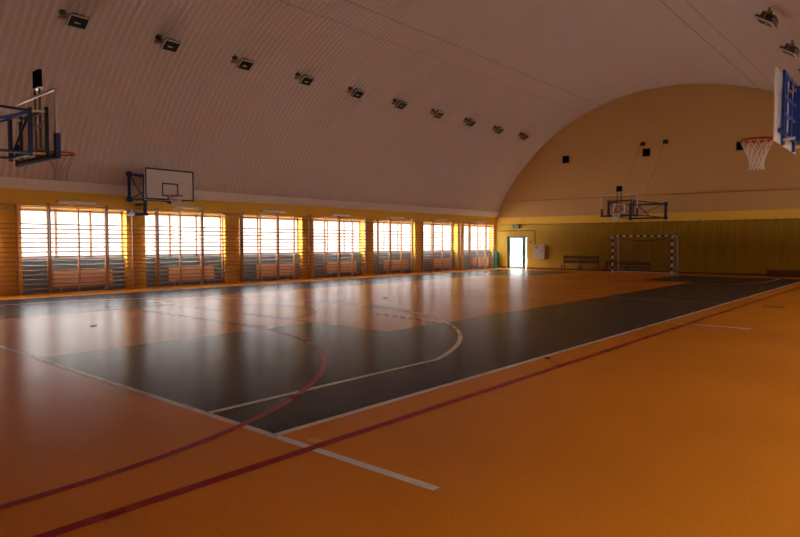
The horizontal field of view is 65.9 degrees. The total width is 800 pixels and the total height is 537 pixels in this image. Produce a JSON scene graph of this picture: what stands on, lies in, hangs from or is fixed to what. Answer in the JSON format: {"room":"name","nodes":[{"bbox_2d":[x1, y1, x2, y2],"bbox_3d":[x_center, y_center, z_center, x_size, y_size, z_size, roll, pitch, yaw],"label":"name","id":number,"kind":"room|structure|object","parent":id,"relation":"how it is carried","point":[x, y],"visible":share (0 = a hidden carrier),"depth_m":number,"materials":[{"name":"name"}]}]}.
{"room":"sports hall","nodes":[
{"label":"sports hall","id":0,"kind":"room"},
{"bbox_2d":[0,188,495,295],"bbox_3d":[-6.075,-1.191,27.967,0.380,3.460,38.840,2,3,41],"label":"wall","id":1,"kind":"structure","parent":0,"point":[19,196],"depth_m":25.69,"materials":[{"name":"yellow paint"}]},
{"bbox_2d":[0,203,49,294],"bbox_3d":[-12.492,-0.660,20.122,0.257,3.050,1.893,2,3,41],"label":"wall bars","id":2,"kind":"object","parent":1,"relation":"attached to","point":[16,223],"visible":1,"depth_m":20.24,"materials":[{"name":"brown wood"}]},
{"bbox_2d":[21,207,122,258],"bbox_3d":[-11.549,-1.222,21.826,0.090,1.730,3.500,2,3,41],"label":"window","id":3,"kind":"structure","parent":1,"relation":"in","point":[54,212],"depth_m":22.01,"materials":[{"name":"white plastic"}]},
{"bbox_2d":[22,258,124,293],"bbox_3d":[-11.549,0.217,21.886,0.270,1.150,3.520,2,3,41],"label":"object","id":4,"kind":"structure","parent":1,"relation":"attached to","point":[110,261],"depth_m":21.52,"materials":[{"name":"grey paint"}]},
{"bbox_2d":[57,200,97,204],"bbox_3d":[-11.240,-2.316,21.553,0.115,0.110,1.340,2,3,41],"label":"wall lamp","id":5,"kind":"object","parent":1,"relation":"attached to","point":[58,201],"visible":1,"depth_m":21.51,"materials":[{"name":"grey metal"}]},
{"bbox_2d":[48,203,107,292],"bbox_3d":[-11.238,-0.721,21.574,0.257,3.050,1.893,2,3,41],"label":"wall bars","id":6,"kind":"object","parent":1,"relation":"attached to","point":[78,224],"visible":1,"depth_m":21.53,"materials":[{"name":"brown wood"}]},
{"bbox_2d":[106,205,157,289],"bbox_3d":[-9.984,-0.781,23.025,0.257,3.050,1.893,2,3,41],"label":"wall bars","id":7,"kind":"object","parent":1,"relation":"attached to","point":[132,226],"visible":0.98,"depth_m":22.97,"materials":[{"name":"brown wood"}]},
{"bbox_2d":[126,167,193,215],"bbox_3d":[-8.697,-2.742,22.406,2.668,1.620,1.880,2,3,41],"label":"basketball hoop","id":8,"kind":"object","parent":1,"relation":"attached to","point":[169,186],"visible":1,"depth_m":22.02,"materials":[{"name":"white laminate"}]},
{"bbox_2d":[157,208,202,286],"bbox_3d":[-8.730,-0.841,24.477,0.257,3.050,1.893,2,3,41],"label":"wall bars","id":9,"kind":"object","parent":1,"relation":"attached to","point":[179,215],"visible":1,"depth_m":24.45,"materials":[{"name":"brown wood"}]},
{"bbox_2d":[146,212,220,256],"bbox_3d":[-8.791,-1.354,25.018,0.090,1.730,3.500,2,3,41],"label":"window","id":10,"kind":"structure","parent":1,"relation":"in","point":[169,216],"depth_m":25.17,"materials":[{"name":"white plastic"}]},
{"bbox_2d":[146,256,221,286],"bbox_3d":[-8.791,0.085,25.078,0.270,1.150,3.520,2,3,41],"label":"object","id":11,"kind":"structure","parent":1,"relation":"attached to","point":[205,259],"depth_m":24.72,"materials":[{"name":"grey paint"}]},
{"bbox_2d":[172,205,203,209],"bbox_3d":[-8.482,-2.449,24.745,0.115,0.110,1.340,2,3,41],"label":"wall lamp","id":12,"kind":"object","parent":1,"relation":"attached to","point":[183,207],"visible":0.88,"depth_m":24.73,"materials":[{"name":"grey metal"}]},
{"bbox_2d":[176,206,202,208],"bbox_3d":[-8.473,-2.448,24.737,0.090,0.090,1.240,2,3,41],"label":"diffuser","id":13,"kind":"object","parent":12,"relation":"attached to","point":[184,207],"depth_m":24.75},
{"bbox_2d":[202,210,242,283],"bbox_3d":[-7.476,-0.901,25.928,0.257,3.050,1.893,2,3,41],"label":"wall bars","id":14,"kind":"object","parent":1,"relation":"attached to","point":[222,246],"visible":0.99,"depth_m":25.90,"materials":[{"name":"brown wood"}]},
{"bbox_2d":[0,177,498,216],"bbox_3d":[-6.079,-3.082,27.693,0.630,0.340,38.540,2,3,41],"label":"trim","id":15,"kind":"structure","parent":1,"relation":"attached to","point":[5,182],"depth_m":26.25,"materials":[{"name":"grey paint"}]},
{"bbox_2d":[242,211,277,281],"bbox_3d":[-6.223,-0.962,27.380,0.257,3.050,1.893,2,3,41],"label":"wall bars","id":16,"kind":"object","parent":1,"relation":"attached to","point":[276,214],"visible":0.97,"depth_m":27.34,"materials":[{"name":"brown wood"}]},
{"bbox_2d":[239,216,297,254],"bbox_3d":[-6.034,-1.487,28.210,0.090,1.730,3.500,2,3,41],"label":"window","id":17,"kind":"structure","parent":1,"relation":"in","point":[257,244],"depth_m":28.15,"materials":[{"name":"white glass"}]},
{"bbox_2d":[244,254,299,280],"bbox_3d":[-6.034,-0.048,28.269,0.270,1.150,3.520,2,3,41],"label":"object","id":18,"kind":"structure","parent":1,"relation":"attached to","point":[296,257],"depth_m":28.02,"materials":[{"name":"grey paint"}]},
{"bbox_2d":[261,210,285,212],"bbox_3d":[-5.725,-2.581,27.937,0.115,0.110,1.340,2,3,41],"label":"wall lamp","id":19,"kind":"object","parent":1,"relation":"attached to","point":[270,211],"visible":1,"depth_m":27.91,"materials":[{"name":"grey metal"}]},
{"bbox_2d":[278,213,309,279],"bbox_3d":[-4.969,-1.022,28.831,0.257,3.050,1.893,2,3,41],"label":"wall bars","id":20,"kind":"object","parent":1,"relation":"attached to","point":[293,216],"visible":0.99,"depth_m":28.79,"materials":[{"name":"brown wood"}]},
{"bbox_2d":[310,215,339,277],"bbox_3d":[-3.715,-1.082,30.282,0.257,3.050,1.893,2,3,41],"label":"wall bars","id":21,"kind":"object","parent":1,"relation":"attached to","point":[324,220],"visible":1,"depth_m":30.25,"materials":[{"name":"brown wood"}]},
{"bbox_2d":[314,219,359,253],"bbox_3d":[-3.276,-1.619,31.401,0.090,1.730,3.500,2,3,41],"label":"window","id":22,"kind":"structure","parent":1,"relation":"in","point":[343,252],"depth_m":31.78,"materials":[{"name":"white plastic"}]},
{"bbox_2d":[314,253,361,277],"bbox_3d":[-3.276,-0.180,31.461,0.270,1.150,3.520,2,3,41],"label":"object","id":23,"kind":"structure","parent":1,"relation":"attached to","point":[344,256],"depth_m":31.17,"materials":[{"name":"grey paint"}]},
{"bbox_2d":[331,213,350,215],"bbox_3d":[-2.967,-2.714,31.128,0.115,0.110,1.340,2,3,41],"label":"wall lamp","id":24,"kind":"object","parent":1,"relation":"attached to","point":[331,213],"visible":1,"depth_m":31.07,"materials":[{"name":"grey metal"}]},
{"bbox_2d":[339,216,365,276],"bbox_3d":[-2.461,-1.143,31.734,0.257,3.050,1.893,2,3,41],"label":"wall bars","id":25,"kind":"object","parent":1,"relation":"attached to","point":[352,242],"visible":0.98,"depth_m":31.73,"materials":[{"name":"brown wood"}]},
{"bbox_2d":[366,217,389,274],"bbox_3d":[-1.207,-1.203,33.185,0.257,3.050,1.893,2,3,41],"label":"wall bars","id":26,"kind":"object","parent":1,"relation":"attached to","point":[388,219],"visible":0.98,"depth_m":33.16,"materials":[{"name":"brown wood"}]},
{"bbox_2d":[374,252,410,273],"bbox_3d":[-0.519,-0.313,34.653,0.270,1.150,3.520,2,3,41],"label":"trim","id":27,"kind":"structure","parent":1,"relation":"attached to","point":[392,254],"depth_m":34.28,"materials":[{"name":"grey paint"}]},
{"bbox_2d":[374,221,410,252],"bbox_3d":[-0.519,-1.752,34.593,0.090,1.730,3.500,2,3,41],"label":"window","id":28,"kind":"structure","parent":1,"relation":"in","point":[374,221],"depth_m":35.02,"materials":[{"name":"white plastic"}]},
{"bbox_2d":[387,216,404,218],"bbox_3d":[-0.210,-2.846,34.320,0.115,0.110,1.340,2,3,41],"label":"wall lamp","id":29,"kind":"object","parent":1,"relation":"attached to","point":[387,216],"visible":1,"depth_m":34.17,"materials":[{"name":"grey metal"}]},
{"bbox_2d":[390,218,412,273],"bbox_3d":[0.047,-1.263,34.637,0.257,3.050,1.893,2,3,41],"label":"wall bars","id":30,"kind":"object","parent":1,"relation":"attached to","point":[411,220],"visible":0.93,"depth_m":34.62,"materials":[{"name":"brown wood"}]},
{"bbox_2d":[413,220,433,271],"bbox_3d":[1.301,-1.323,36.088,0.257,3.050,1.893,2,3,41],"label":"wall bars","id":31,"kind":"object","parent":1,"relation":"attached to","point":[431,221],"visible":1,"depth_m":36.09,"materials":[{"name":"brown wood"}]},
{"bbox_2d":[423,252,454,270],"bbox_3d":[2.238,-0.446,37.845,0.270,1.150,3.520,2,3,41],"label":"trim","id":32,"kind":"structure","parent":1,"relation":"attached to","point":[435,253],"depth_m":37.56,"materials":[{"name":"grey paint"}]},
{"bbox_2d":[424,223,453,251],"bbox_3d":[2.238,-1.884,37.785,0.090,1.730,3.500,2,3,41],"label":"window","id":33,"kind":"structure","parent":1,"relation":"in","point":[424,223],"depth_m":37.95,"materials":[{"name":"white plastic"}]},
{"bbox_2d":[433,220,452,270],"bbox_3d":[2.555,-1.384,37.539,0.257,3.050,1.893,2,3,41],"label":"wall bars","id":34,"kind":"object","parent":1,"relation":"attached to","point":[450,222],"visible":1,"depth_m":37.53,"materials":[{"name":"brown wood"}]},
{"bbox_2d":[452,221,469,269],"bbox_3d":[3.809,-1.444,38.991,0.257,3.050,1.893,2,3,41],"label":"wall bars","id":35,"kind":"object","parent":1,"relation":"attached to","point":[460,223],"visible":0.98,"depth_m":38.95,"materials":[{"name":"brown wood"}]},
{"bbox_2d":[464,225,489,250],"bbox_3d":[4.996,-2.017,40.977,0.090,1.730,3.500,2,3,41],"label":"window","id":36,"kind":"structure","parent":1,"relation":"in","point":[471,225],"depth_m":41.40,"materials":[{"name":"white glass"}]},
{"bbox_2d":[464,251,490,268],"bbox_3d":[4.996,-0.578,41.036,0.270,1.150,3.520,2,3,41],"label":"trim","id":37,"kind":"structure","parent":1,"relation":"attached to","point":[482,252],"depth_m":40.84,"materials":[{"name":"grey paint"}]},
{"bbox_2d":[470,222,485,268],"bbox_3d":[5.063,-1.504,40.442,0.257,3.050,1.893,2,3,41],"label":"wall bars","id":38,"kind":"object","parent":1,"relation":"attached to","point":[477,224],"visible":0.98,"depth_m":40.45,"materials":[{"name":"brown wood"}]},
{"bbox_2d":[486,223,494,267],"bbox_3d":[6.010,-1.550,41.538,0.257,3.050,0.953,2,3,41],"label":"wall bars","id":39,"kind":"object","parent":1,"relation":"attached to","point":[492,224],"visible":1,"depth_m":41.64,"materials":[{"name":"brown wood"}]},
{"bbox_2d":[0,268,799,536],"bbox_3d":[3.462,0.877,19.813,25.580,0.003,38.840,2,3,41],"label":"floor","id":40,"kind":"structure","parent":0,"point":[480,402],"depth_m":6.49,"materials":[{"name":"orange rubber"}]},
{"bbox_2d":[52,269,114,291],"bbox_3d":[-11.208,0.421,21.971,0.106,0.735,2.109,2,3,41],"label":"radiator","id":41,"kind":"object","parent":40,"relation":"on","point":[99,270],"visible":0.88,"depth_m":21.83,"materials":[{"name":"wood"}]},
{"bbox_2d":[168,266,215,285],"bbox_3d":[-8.451,0.289,25.163,0.106,0.735,2.109,2,3,41],"label":"radiator","id":42,"kind":"object","parent":40,"relation":"on","point":[193,267],"visible":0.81,"depth_m":25.03,"materials":[{"name":"wood"}]},
{"bbox_2d":[168,266,207,280],"bbox_3d":[-8.486,0.190,25.122,0.100,0.535,2.008,2,3,41],"label":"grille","id":43,"kind":"object","parent":42,"relation":"attached to","point":[194,267],"depth_m":24.93,"materials":[{"name":"wood"}]},
{"bbox_2d":[256,263,292,280],"bbox_3d":[-5.693,0.156,28.354,0.106,0.735,2.109,2,3,41],"label":"radiator","id":44,"kind":"object","parent":40,"relation":"on","point":[287,264],"visible":0.77,"depth_m":28.18,"materials":[{"name":"metal"}]},
{"bbox_2d":[326,261,356,276],"bbox_3d":[-2.936,0.024,31.546,0.106,0.735,2.109,2,3,41],"label":"radiator","id":45,"kind":"object","parent":40,"relation":"on","point":[348,264],"visible":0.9,"depth_m":31.41,"materials":[{"name":"metal"}]},
{"bbox_2d":[384,260,408,273],"bbox_3d":[-0.178,-0.109,34.738,0.106,0.735,2.109,2,3,41],"label":"radiator","id":46,"kind":"object","parent":40,"relation":"on","point":[403,261],"visible":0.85,"depth_m":34.63,"materials":[{"name":"metal"}]},
{"bbox_2d":[434,258,449,269],"bbox_3d":[2.579,-0.241,37.930,0.106,0.735,2.109,2,3,41],"label":"radiator","id":47,"kind":"object","parent":40,"relation":"on","point":[444,262],"visible":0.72,"depth_m":37.97,"materials":[{"name":"white metal"}]},
{"bbox_2d":[470,257,488,268],"bbox_3d":[5.337,-0.374,41.121,0.106,0.735,2.109,2,3,41],"label":"radiator","id":48,"kind":"object","parent":40,"relation":"on","point":[482,258],"visible":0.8,"depth_m":40.87,"materials":[{"name":"white metal"}]},
{"bbox_2d":[494,252,497,267],"bbox_3d":[6.504,-0.591,42.073,0.248,1.070,0.408,2,3,41],"label":"pad","id":49,"kind":"object","parent":40,"relation":"on","point":[495,253],"visible":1,"depth_m":41.92,"materials":[{"name":"teal plastic"}]},
{"bbox_2d":[561,255,598,270],"bbox_3d":[10.974,-0.328,37.677,2.300,0.930,0.455,2,3,41],"label":"wooden bench","id":50,"kind":"object","parent":40,"relation":"on","point":[581,257],"visible":1,"depth_m":37.68,"materials":[{"name":"brown wood"}]},
{"bbox_2d":[603,261,649,271],"bbox_3d":[13.251,-0.108,36.115,2.600,0.620,0.455,2,3,41],"label":"wooden bench","id":51,"kind":"object","parent":40,"relation":"on","point":[627,263],"visible":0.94,"depth_m":36.06,"materials":[{"name":"brown wood"}]},
{"bbox_2d":[611,235,677,273],"bbox_3d":[13.723,-0.798,34.642,3.351,2.120,1.070,2,3,41],"label":"goal","id":52,"kind":"object","parent":40,"relation":"on","point":[672,251],"visible":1,"depth_m":34.61,"materials":[{"name":"black paint"}]},
{"bbox_2d":[767,270,799,276],"bbox_3d":[19.807,0.271,30.299,3.160,0.345,0.340,2,3,41],"label":"bench","id":53,"kind":"object","parent":40,"relation":"on","point":[770,272],"visible":1,"depth_m":30.75,"materials":[{"name":"brown wood"}]},
{"bbox_2d":[0,0,799,211],"bbox_3d":[3.600,-5.817,19.217,25.202,7.670,38.540,2,3,41],"label":"ceiling","id":54,"kind":"structure","parent":0,"point":[126,103],"depth_m":24.10,"materials":[{"name":"paint"}]},
{"bbox_2d":[58,9,90,30],"bbox_3d":[-9.289,-7.168,17.627,0.433,0.510,0.776,2,3,41],"label":"floodlight","id":55,"kind":"object","parent":54,"relation":"attached to","point":[74,20],"visible":1,"depth_m":17.60,"materials":[{"name":"metal"}]},
{"bbox_2d":[154,34,181,53],"bbox_3d":[-7.430,-7.258,19.779,0.433,0.510,0.776,2,3,41],"label":"floodlight","id":56,"kind":"object","parent":54,"relation":"attached to","point":[169,45],"visible":1,"depth_m":19.76,"materials":[{"name":"black metal"}]},
{"bbox_2d":[231,54,254,71],"bbox_3d":[-5.571,-7.347,21.931,0.433,0.510,0.776,2,3,41],"label":"floodlight","id":57,"kind":"object","parent":54,"relation":"attached to","point":[244,64],"visible":1,"depth_m":21.89,"materials":[{"name":"black metal"}]},
{"bbox_2d":[294,71,314,86],"bbox_3d":[-3.712,-7.437,24.083,0.433,0.510,0.776,2,3,41],"label":"floodlight","id":58,"kind":"object","parent":54,"relation":"attached to","point":[305,80],"visible":1,"depth_m":24.04,"materials":[{"name":"black metal"}]},
{"bbox_2d":[347,86,365,99],"bbox_3d":[-1.853,-7.526,26.235,0.433,0.510,0.776,2,3,41],"label":"floodlight","id":59,"kind":"object","parent":54,"relation":"attached to","point":[357,93],"visible":1,"depth_m":26.20,"materials":[{"name":"black metal"}]},
{"bbox_2d":[392,99,408,109],"bbox_3d":[0.006,-7.615,28.386,0.433,0.510,0.776,2,3,41],"label":"floodlight","id":60,"kind":"object","parent":54,"relation":"attached to","point":[400,105],"visible":1,"depth_m":28.34,"materials":[{"name":"black metal"}]},
{"bbox_2d":[430,109,445,118],"bbox_3d":[1.865,-7.705,30.538,0.433,0.510,0.776,2,3,41],"label":"floodlight","id":61,"kind":"object","parent":54,"relation":"attached to","point":[438,114],"visible":1,"depth_m":30.49,"materials":[{"name":"black metal"}]},
{"bbox_2d":[463,117,476,126],"bbox_3d":[3.724,-7.794,32.690,0.433,0.510,0.776,2,3,41],"label":"floodlight","id":62,"kind":"object","parent":54,"relation":"attached to","point":[471,122],"visible":1,"depth_m":32.64,"materials":[{"name":"black metal"}]},
{"bbox_2d":[492,125,504,133],"bbox_3d":[5.583,-7.883,34.842,0.433,0.510,0.776,2,3,41],"label":"floodlight","id":63,"kind":"object","parent":54,"relation":"attached to","point":[498,130],"visible":1,"depth_m":34.77,"materials":[{"name":"black metal"}]},
{"bbox_2d":[518,133,529,140],"bbox_3d":[7.442,-7.973,36.993,0.433,0.510,0.776,2,3,41],"label":"floodlight","id":64,"kind":"object","parent":54,"relation":"attached to","point":[524,136],"visible":1,"depth_m":36.90,"materials":[{"name":"black metal"}]},
{"bbox_2d":[753,7,778,29],"bbox_3d":[8.723,-5.947,14.670,0.433,0.510,0.776,2,3,41],"label":"floodlight","id":65,"kind":"object","parent":54,"relation":"attached to","point":[766,18],"visible":1,"depth_m":14.49,"materials":[{"name":"black metal"}]},
{"bbox_2d":[779,40,799,58],"bbox_3d":[10.748,-6.044,17.015,0.433,0.510,0.776,2,3,41],"label":"floodlight","id":66,"kind":"object","parent":54,"relation":"attached to","point":[790,49],"visible":1,"depth_m":16.83,"materials":[{"name":"black metal"}]},
{"bbox_2d":[496,84,799,274],"bbox_3d":[16.230,-5.318,34.069,27.200,11.200,0.400,2,3,41],"label":"wall","id":67,"kind":"structure","parent":0,"point":[701,124],"depth_m":34.79,"materials":[{"name":"yellow paint"}]},
{"bbox_2d":[278,0,581,112],"bbox_3d":[-1.246,-8.881,23.277,0.014,0.012,38.540,2,3,41],"label":"trim","id":68,"kind":"structure","parent":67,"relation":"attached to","point":[278,0],"depth_m":25.33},
{"bbox_2d":[346,0,600,105],"bbox_3d":[-0.492,-9.215,22.612,0.022,0.019,38.540,2,3,41],"label":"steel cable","id":69,"kind":"structure","parent":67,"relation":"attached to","point":[346,0],"depth_m":25.86,"materials":[{"name":"metal"}]},
{"bbox_2d":[507,236,526,268],"bbox_3d":[7.884,-1.087,41.362,1.530,2.140,0.161,2,3,41],"label":"door","id":70,"kind":"structure","parent":67,"relation":"in","point":[518,237],"depth_m":41.15,"materials":[{"name":"green metal"}]},
{"bbox_2d":[533,245,545,258],"bbox_3d":[9.054,-1.069,39.969,0.800,0.900,0.280,2,3,41],"label":"upper cabinet","id":71,"kind":"object","parent":67,"relation":"attached to","point":[539,250],"visible":1,"depth_m":39.85,"materials":[{"name":"white metal"}]},
{"bbox_2d":[562,155,569,163],"bbox_3d":[10.413,-6.843,38.747,0.540,0.540,0.030,2,3,41],"label":"air vent","id":72,"kind":"object","parent":67,"relation":"in","point":[565,158],"visible":1,"depth_m":38.72,"materials":[{"name":"black metal"}]},
{"bbox_2d":[601,186,667,221],"bbox_3d":[12.669,-3.428,33.663,2.164,1.883,4.988,2,3,41],"label":"basketball hoop","id":73,"kind":"object","parent":67,"relation":"attached to","point":[618,188],"visible":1,"depth_m":32.70,"materials":[{"name":"metal"}]},
{"bbox_2d":[616,186,621,192],"bbox_3d":[11.443,-4.143,32.212,0.300,0.335,0.060,2,3,41],"label":"shot clock","id":74,"kind":"object","parent":73,"relation":"on","point":[618,188],"depth_m":32.21,"materials":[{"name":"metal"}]},
{"bbox_2d":[641,147,650,157],"bbox_3d":[14.175,-6.679,35.504,0.540,0.540,0.030,2,3,41],"label":"air vent","id":75,"kind":"object","parent":67,"relation":"in","point":[646,152],"visible":1,"depth_m":35.50,"materials":[{"name":"black metal"}]},
{"bbox_2d":[498,266,799,276],"bbox_3d":[16.092,0.239,34.139,25.200,0.090,0.025,2,3,41],"label":"baseboard","id":76,"kind":"structure","parent":67,"relation":"attached to","point":[498,266],"depth_m":34.11,"materials":[{"name":"brown wood"}]},
{"bbox_2d":[510,189,787,201],"bbox_3d":[14.528,-4.182,35.282,20.300,0.127,0.020,2,3,41],"label":"steel cable","id":77,"kind":"object","parent":67,"relation":"attached to","point":[779,189],"visible":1,"depth_m":34.97,"materials":[{"name":"metal"}]},
{"bbox_2d":[511,218,799,274],"bbox_3d":[16.084,-1.190,33.995,24.503,2.916,0.066,2,3,41],"label":"safety net","id":78,"kind":"object","parent":67,"relation":"hanging from","point":[719,246],"visible":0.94,"depth_m":33.16,"materials":[{"name":"green fabric"}]},
{"bbox_2d":[660,0,760,89],"bbox_3d":[5.917,-8.575,17.101,0.016,0.014,38.540,2,3,41],"label":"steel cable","id":79,"kind":"structure","parent":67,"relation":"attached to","point":[660,0],"depth_m":23.79,"materials":[{"name":"metal"}]},
{"bbox_2d":[686,0,755,68],"bbox_3d":[6.671,-8.112,16.469,0.012,0.010,38.540,2,3,41],"label":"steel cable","id":80,"kind":"structure","parent":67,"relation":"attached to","point":[686,0],"depth_m":23.57,"materials":[{"name":"metal"}]},
{"bbox_2d":[735,140,746,151],"bbox_3d":[17.861,-6.427,32.330,0.540,0.540,0.030,2,3,41],"label":"air vent","id":81,"kind":"object","parent":67,"relation":"in","point":[738,147],"visible":0.8,"depth_m":32.38,"materials":[{"name":"black metal"}]},
{"bbox_3d":[-9.181,-4.097,4.655,27.200,11.200,0.300,2,3,41],"label":"wall","id":82,"kind":"structure","parent":0,"visible":0},
{"bbox_2d":[0,69,75,180],"bbox_3d":[-8.408,-2.496,8.911,1.970,1.932,7.048,2,3,41],"label":"basketball hoop","id":83,"kind":"object","parent":82,"relation":"attached to","point":[41,155],"visible":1,"depth_m":10.96,"materials":[{"name":"plastic"}]},
{"bbox_2d":[32,69,42,90],"bbox_3d":[-6.509,-3.385,11.076,0.300,0.335,0.060,2,3,41],"label":"shot clock","id":84,"kind":"object","parent":83,"relation":"on","point":[37,74],"depth_m":11.00,"materials":[{"name":"metal"}]},
{"bbox_3d":[13.258,-0.369,11.298,0.300,3.200,38.840,2,3,41],"label":"wall","id":85,"kind":"structure","parent":0,"visible":0},
{"bbox_2d":[740,66,799,170],"bbox_3d":[7.616,-1.758,8.764,5.008,2.485,1.880,2,3,41],"label":"basketball hoop","id":86,"kind":"object","parent":85,"relation":"attached to","point":[786,110],"visible":1,"depth_m":9.55,"materials":[{"name":"white laminate"}]},
{"label":"outside","id":87,"kind":"structure","parent":0,"visible":0},
{"bbox_2d":[510,257,526,267],"bbox_3d":[3.435,1.085,20.877,102.000,0.001,116.000,2,3,41],"label":"ground","id":88,"kind":"structure","parent":87,"point":[514,261],"depth_m":64.68,"materials":[{"name":"white"}]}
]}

